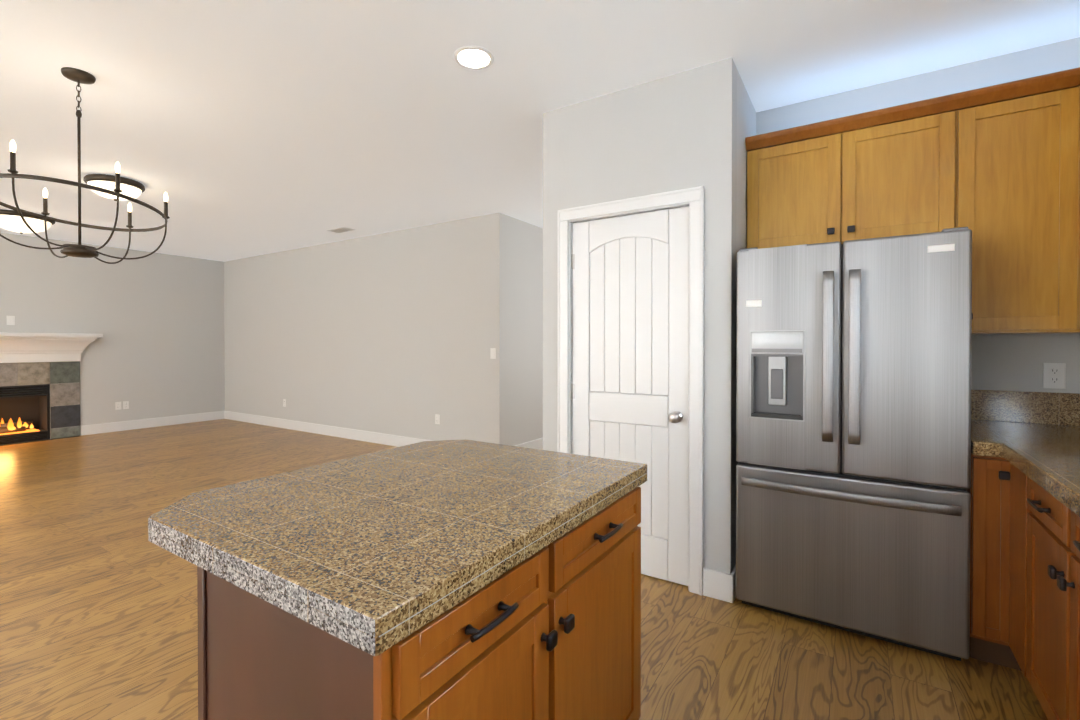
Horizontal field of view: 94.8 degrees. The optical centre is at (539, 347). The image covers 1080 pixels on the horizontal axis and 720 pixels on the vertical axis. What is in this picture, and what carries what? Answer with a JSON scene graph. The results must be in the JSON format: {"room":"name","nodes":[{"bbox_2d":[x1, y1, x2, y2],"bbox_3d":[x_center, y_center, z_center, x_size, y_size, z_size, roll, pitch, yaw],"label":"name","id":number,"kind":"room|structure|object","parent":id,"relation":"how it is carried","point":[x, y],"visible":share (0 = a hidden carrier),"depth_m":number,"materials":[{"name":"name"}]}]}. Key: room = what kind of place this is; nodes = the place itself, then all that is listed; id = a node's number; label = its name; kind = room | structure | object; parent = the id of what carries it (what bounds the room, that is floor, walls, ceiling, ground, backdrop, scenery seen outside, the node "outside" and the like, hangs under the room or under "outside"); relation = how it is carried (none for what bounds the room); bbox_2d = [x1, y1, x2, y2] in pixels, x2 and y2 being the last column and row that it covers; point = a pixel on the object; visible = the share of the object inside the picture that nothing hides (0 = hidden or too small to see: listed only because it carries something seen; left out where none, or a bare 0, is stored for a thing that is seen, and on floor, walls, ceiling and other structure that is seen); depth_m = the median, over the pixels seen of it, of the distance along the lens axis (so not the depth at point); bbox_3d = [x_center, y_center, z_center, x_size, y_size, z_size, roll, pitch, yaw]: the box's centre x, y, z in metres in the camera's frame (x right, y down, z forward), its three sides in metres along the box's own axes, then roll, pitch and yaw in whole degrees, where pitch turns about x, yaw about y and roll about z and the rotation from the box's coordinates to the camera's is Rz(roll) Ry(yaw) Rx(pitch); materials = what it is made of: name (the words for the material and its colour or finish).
{"room":"kitchen and living room","nodes":[
{"label":"kitchen and living room","id":0,"kind":"room"},
{"bbox_2d":[0,233,223,425],"bbox_3d":[-7.603,-0.110,5.388,0.120,2.720,7.970,0,1,33],"label":"wall","id":1,"kind":"structure","parent":0,"point":[159,317],"depth_m":7.48,"materials":[{"name":"grey paint"}]},
{"bbox_2d":[6,316,14,324],"bbox_3d":[-6.855,-0.358,6.433,0.009,0.120,0.075,0,1,33],"label":"outlet","id":2,"kind":"object","parent":1,"relation":"attached to","point":[10,320],"visible":1,"depth_m":6.43,"materials":[{"name":"white plastic"}]},
{"bbox_2d":[115,402,120,409],"bbox_3d":[-6.260,0.858,7.374,0.008,0.117,0.072,0,1,33],"label":"outlet","id":3,"kind":"object","parent":1,"relation":"attached to","point":[117,405],"visible":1,"depth_m":7.37,"materials":[{"name":"white plastic"}]},
{"bbox_2d":[123,401,128,408],"bbox_3d":[-6.212,0.857,7.450,0.008,0.117,0.072,0,1,33],"label":"outlet","id":4,"kind":"object","parent":1,"relation":"attached to","point":[125,404],"visible":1,"depth_m":7.45,"materials":[{"name":"white plastic"}]},
{"bbox_2d":[81,411,224,435],"bbox_3d":[-5.980,1.161,7.809,0.016,0.140,1.879,0,1,33],"label":"baseboard","id":5,"kind":"structure","parent":1,"relation":"attached to","point":[180,419],"depth_m":7.68,"materials":[{"name":"white wood"}]},
{"bbox_2d":[224,212,507,444],"bbox_3d":[-2.923,-0.123,7.053,5.970,2.720,0.120,0,1,33],"label":"wall","id":6,"kind":"structure","parent":0,"point":[400,333],"depth_m":6.42,"materials":[{"name":"grey paint"}]},
{"bbox_2d":[225,411,432,446],"bbox_3d":[-2.951,1.168,7.003,5.986,0.140,0.020,0,1,33],"label":"baseboard","id":7,"kind":"structure","parent":6,"relation":"attached to","point":[367,436],"depth_m":7.03,"materials":[{"name":"white wood"}]},
{"bbox_2d":[435,414,439,423],"bbox_3d":[-1.218,0.846,5.894,0.072,0.117,0.008,0,1,33],"label":"electrical outlet","id":8,"kind":"object","parent":6,"relation":"attached to","point":[437,418],"visible":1,"depth_m":5.89,"materials":[{"name":"white plastic"}]},
{"bbox_2d":[490,348,495,358],"bbox_3d":[-0.515,0.060,5.436,0.072,0.117,0.010,0,1,33],"label":"light switch","id":9,"kind":"object","parent":6,"relation":"attached to","point":[492,353],"visible":1,"depth_m":5.43,"materials":[{"name":"white plastic"}]},
{"bbox_2d":[0,419,1047,719],"bbox_3d":[-2.249,1.311,4.034,10.610,0.100,11.740,0,1,33],"label":"floor","id":10,"kind":"structure","parent":0,"point":[98,605],"depth_m":2.25,"materials":[{"name":"brown wood"}]},
{"bbox_2d":[0,332,102,445],"bbox_3d":[-6.993,0.522,6.406,0.615,1.440,1.950,0,1,33],"label":"fireplace","id":11,"kind":"object","parent":10,"relation":"on","point":[40,394],"visible":1,"depth_m":6.72,"materials":[{"name":"grey tile"}]},
{"bbox_2d":[148,439,646,719],"bbox_3d":[-0.299,0.826,1.369,0.904,0.910,1.061,0,1,33],"label":"kitchen island","id":12,"kind":"object","parent":10,"relation":"on","point":[465,579],"visible":1,"depth_m":1.01,"materials":[{"name":"stone"}]},
{"bbox_2d":[736,227,971,660],"bbox_3d":[1.500,0.394,2.461,0.875,1.757,0.798,0,1,33],"label":"fridge","id":13,"kind":"object","parent":10,"relation":"on","point":[853,418],"visible":1,"depth_m":2.13,"materials":[{"name":"grey metal"}]},
{"bbox_2d":[966,389,1079,719],"bbox_3d":[1.235,0.757,0.541,0.737,1.062,4.378,0,1,33],"label":"kitchen counter","id":14,"kind":"object","parent":10,"relation":"on","point":[1024,491],"depth_m":1.83,"materials":[{"name":"wood"}]},
{"bbox_2d":[508,216,539,445],"bbox_3d":[0.552,-0.123,7.057,0.120,2.720,3.610,0,1,33],"label":"wall","id":15,"kind":"structure","parent":0,"point":[523,237],"depth_m":5.78,"materials":[{"name":"grey paint"}]},
{"bbox_2d":[515,437,542,449],"bbox_3d":[0.538,1.168,6.933,0.032,0.140,3.610,0,1,33],"label":"baseboard","id":16,"kind":"structure","parent":15,"relation":"attached to","point":[538,443],"depth_m":5.96,"materials":[{"name":"white wood"}]},
{"bbox_2d":[0,0,1079,261],"bbox_3d":[-2.249,-1.509,4.012,10.610,0.100,11.740,0,1,33],"label":"ceiling","id":17,"kind":"structure","parent":0,"point":[240,128],"depth_m":2.72,"materials":[{"name":"white paint"}]},
{"bbox_2d":[0,209,54,233],"bbox_3d":[-5.744,-1.366,5.500,0.540,0.208,0.540,0,1,33],"label":"ceiling light","id":18,"kind":"object","parent":17,"relation":"attached to","point":[11,220],"visible":0.92,"depth_m":5.38,"materials":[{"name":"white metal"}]},
{"bbox_2d":[0,67,169,263],"bbox_3d":[-2.441,-0.963,2.631,0.760,0.969,0.746,0,1,33],"label":"chandelier","id":19,"kind":"object","parent":17,"relation":"hanging from","point":[78,76],"visible":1,"depth_m":2.62,"materials":[{"name":"brown metal"}]},
{"bbox_2d":[83,174,144,200],"bbox_3d":[-3.716,-1.373,4.346,0.410,0.176,0.410,0,1,33],"label":"ceiling light","id":20,"kind":"object","parent":17,"relation":"attached to","point":[132,188],"visible":0.81,"depth_m":4.24,"materials":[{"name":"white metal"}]},
{"bbox_2d":[327,227,355,232],"bbox_3d":[-2.481,-1.471,6.202,0.340,0.009,0.170,0,1,33],"label":"ceiling vent","id":21,"kind":"object","parent":17,"relation":"in","point":[341,230],"visible":1,"depth_m":6.20,"materials":[{"name":"white metal"}]},
{"bbox_2d":[454,46,493,69],"bbox_3d":[-0.330,-1.442,2.476,0.200,0.008,0.200,0,1,33],"label":"recessed light","id":22,"kind":"object","parent":17,"relation":"in","point":[474,57],"visible":1,"depth_m":2.47,"materials":[{"name":"white"}]},
{"bbox_2d":[540,107,563,451],"bbox_3d":[1.541,-0.109,5.337,0.140,2.720,5.440,0,1,33],"label":"wall","id":23,"kind":"structure","parent":0,"point":[553,121],"depth_m":3.05,"materials":[{"name":"grey paint"}]},
{"bbox_2d":[560,57,739,573],"bbox_3d":[0.590,-0.090,2.789,0.945,2.720,0.120,0,1,33],"label":"wall","id":24,"kind":"structure","parent":0,"point":[678,131],"depth_m":2.56,"materials":[{"name":"grey paint"}]},
{"bbox_2d":[571,206,688,585],"bbox_3d":[0.478,0.256,2.797,0.715,2.012,0.110,0,1,33],"label":"pantry door","id":25,"kind":"structure","parent":24,"relation":"in","point":[630,343],"depth_m":2.77,"materials":[{"name":"white wood"}]},
{"bbox_2d":[557,186,703,595],"bbox_3d":[0.506,0.220,2.831,0.864,2.100,0.142,0,1,33],"label":"door frame","id":26,"kind":"structure","parent":24,"relation":"attached to","point":[692,198],"depth_m":2.58,"materials":[{"name":"white wood"}]},
{"bbox_2d":[740,77,759,248],"bbox_3d":[1.125,-0.090,2.874,0.135,2.720,0.540,0,1,33],"label":"wall","id":27,"kind":"structure","parent":0,"point":[749,118],"depth_m":2.76,"materials":[{"name":"grey paint"}]},
{"bbox_2d":[725,565,735,602],"bbox_3d":[1.147,1.200,2.777,0.016,0.140,0.716,0,1,33],"label":"baseboard","id":28,"kind":"structure","parent":27,"relation":"attached to","point":[730,579],"depth_m":2.48,"materials":[{"name":"white wood"}]},
{"bbox_2d":[760,37,1079,393],"bbox_3d":[2.003,-0.089,2.715,1.755,2.720,0.120,0,1,33],"label":"wall","id":29,"kind":"structure","parent":0,"point":[1001,362],"depth_m":2.48,"materials":[{"name":"grey paint"}]},
{"bbox_2d":[745,92,960,248],"bbox_3d":[1.628,-0.846,2.676,0.910,0.635,0.338,0,1,33],"label":"upper cabinet","id":30,"kind":"object","parent":29,"relation":"attached to","point":[895,170],"depth_m":2.49,"materials":[{"name":"brown wood"}]},
{"bbox_2d":[961,69,1072,333],"bbox_3d":[2.179,-0.615,2.325,0.396,1.092,0.338,0,1,33],"label":"upper cabinet","id":31,"kind":"object","parent":29,"relation":"attached to","point":[995,169],"depth_m":2.18,"materials":[{"name":"brown wood"}]},
{"bbox_2d":[1043,363,1065,388],"bbox_3d":[2.443,0.132,2.359,0.078,0.122,0.008,0,1,33],"label":"outlet","id":32,"kind":"object","parent":29,"relation":"attached to","point":[1054,375],"visible":1,"depth_m":2.36,"materials":[{"name":"white plastic"}]},
{"bbox_2d":[1073,67,1079,332],"bbox_3d":[2.273,-0.611,1.794,0.347,1.092,0.494,0,1,33],"label":"upper cabinet","id":33,"kind":"object","parent":29,"relation":"attached to","point":[1076,71],"depth_m":2.08,"materials":[{"name":"brown wood"}]}
]}

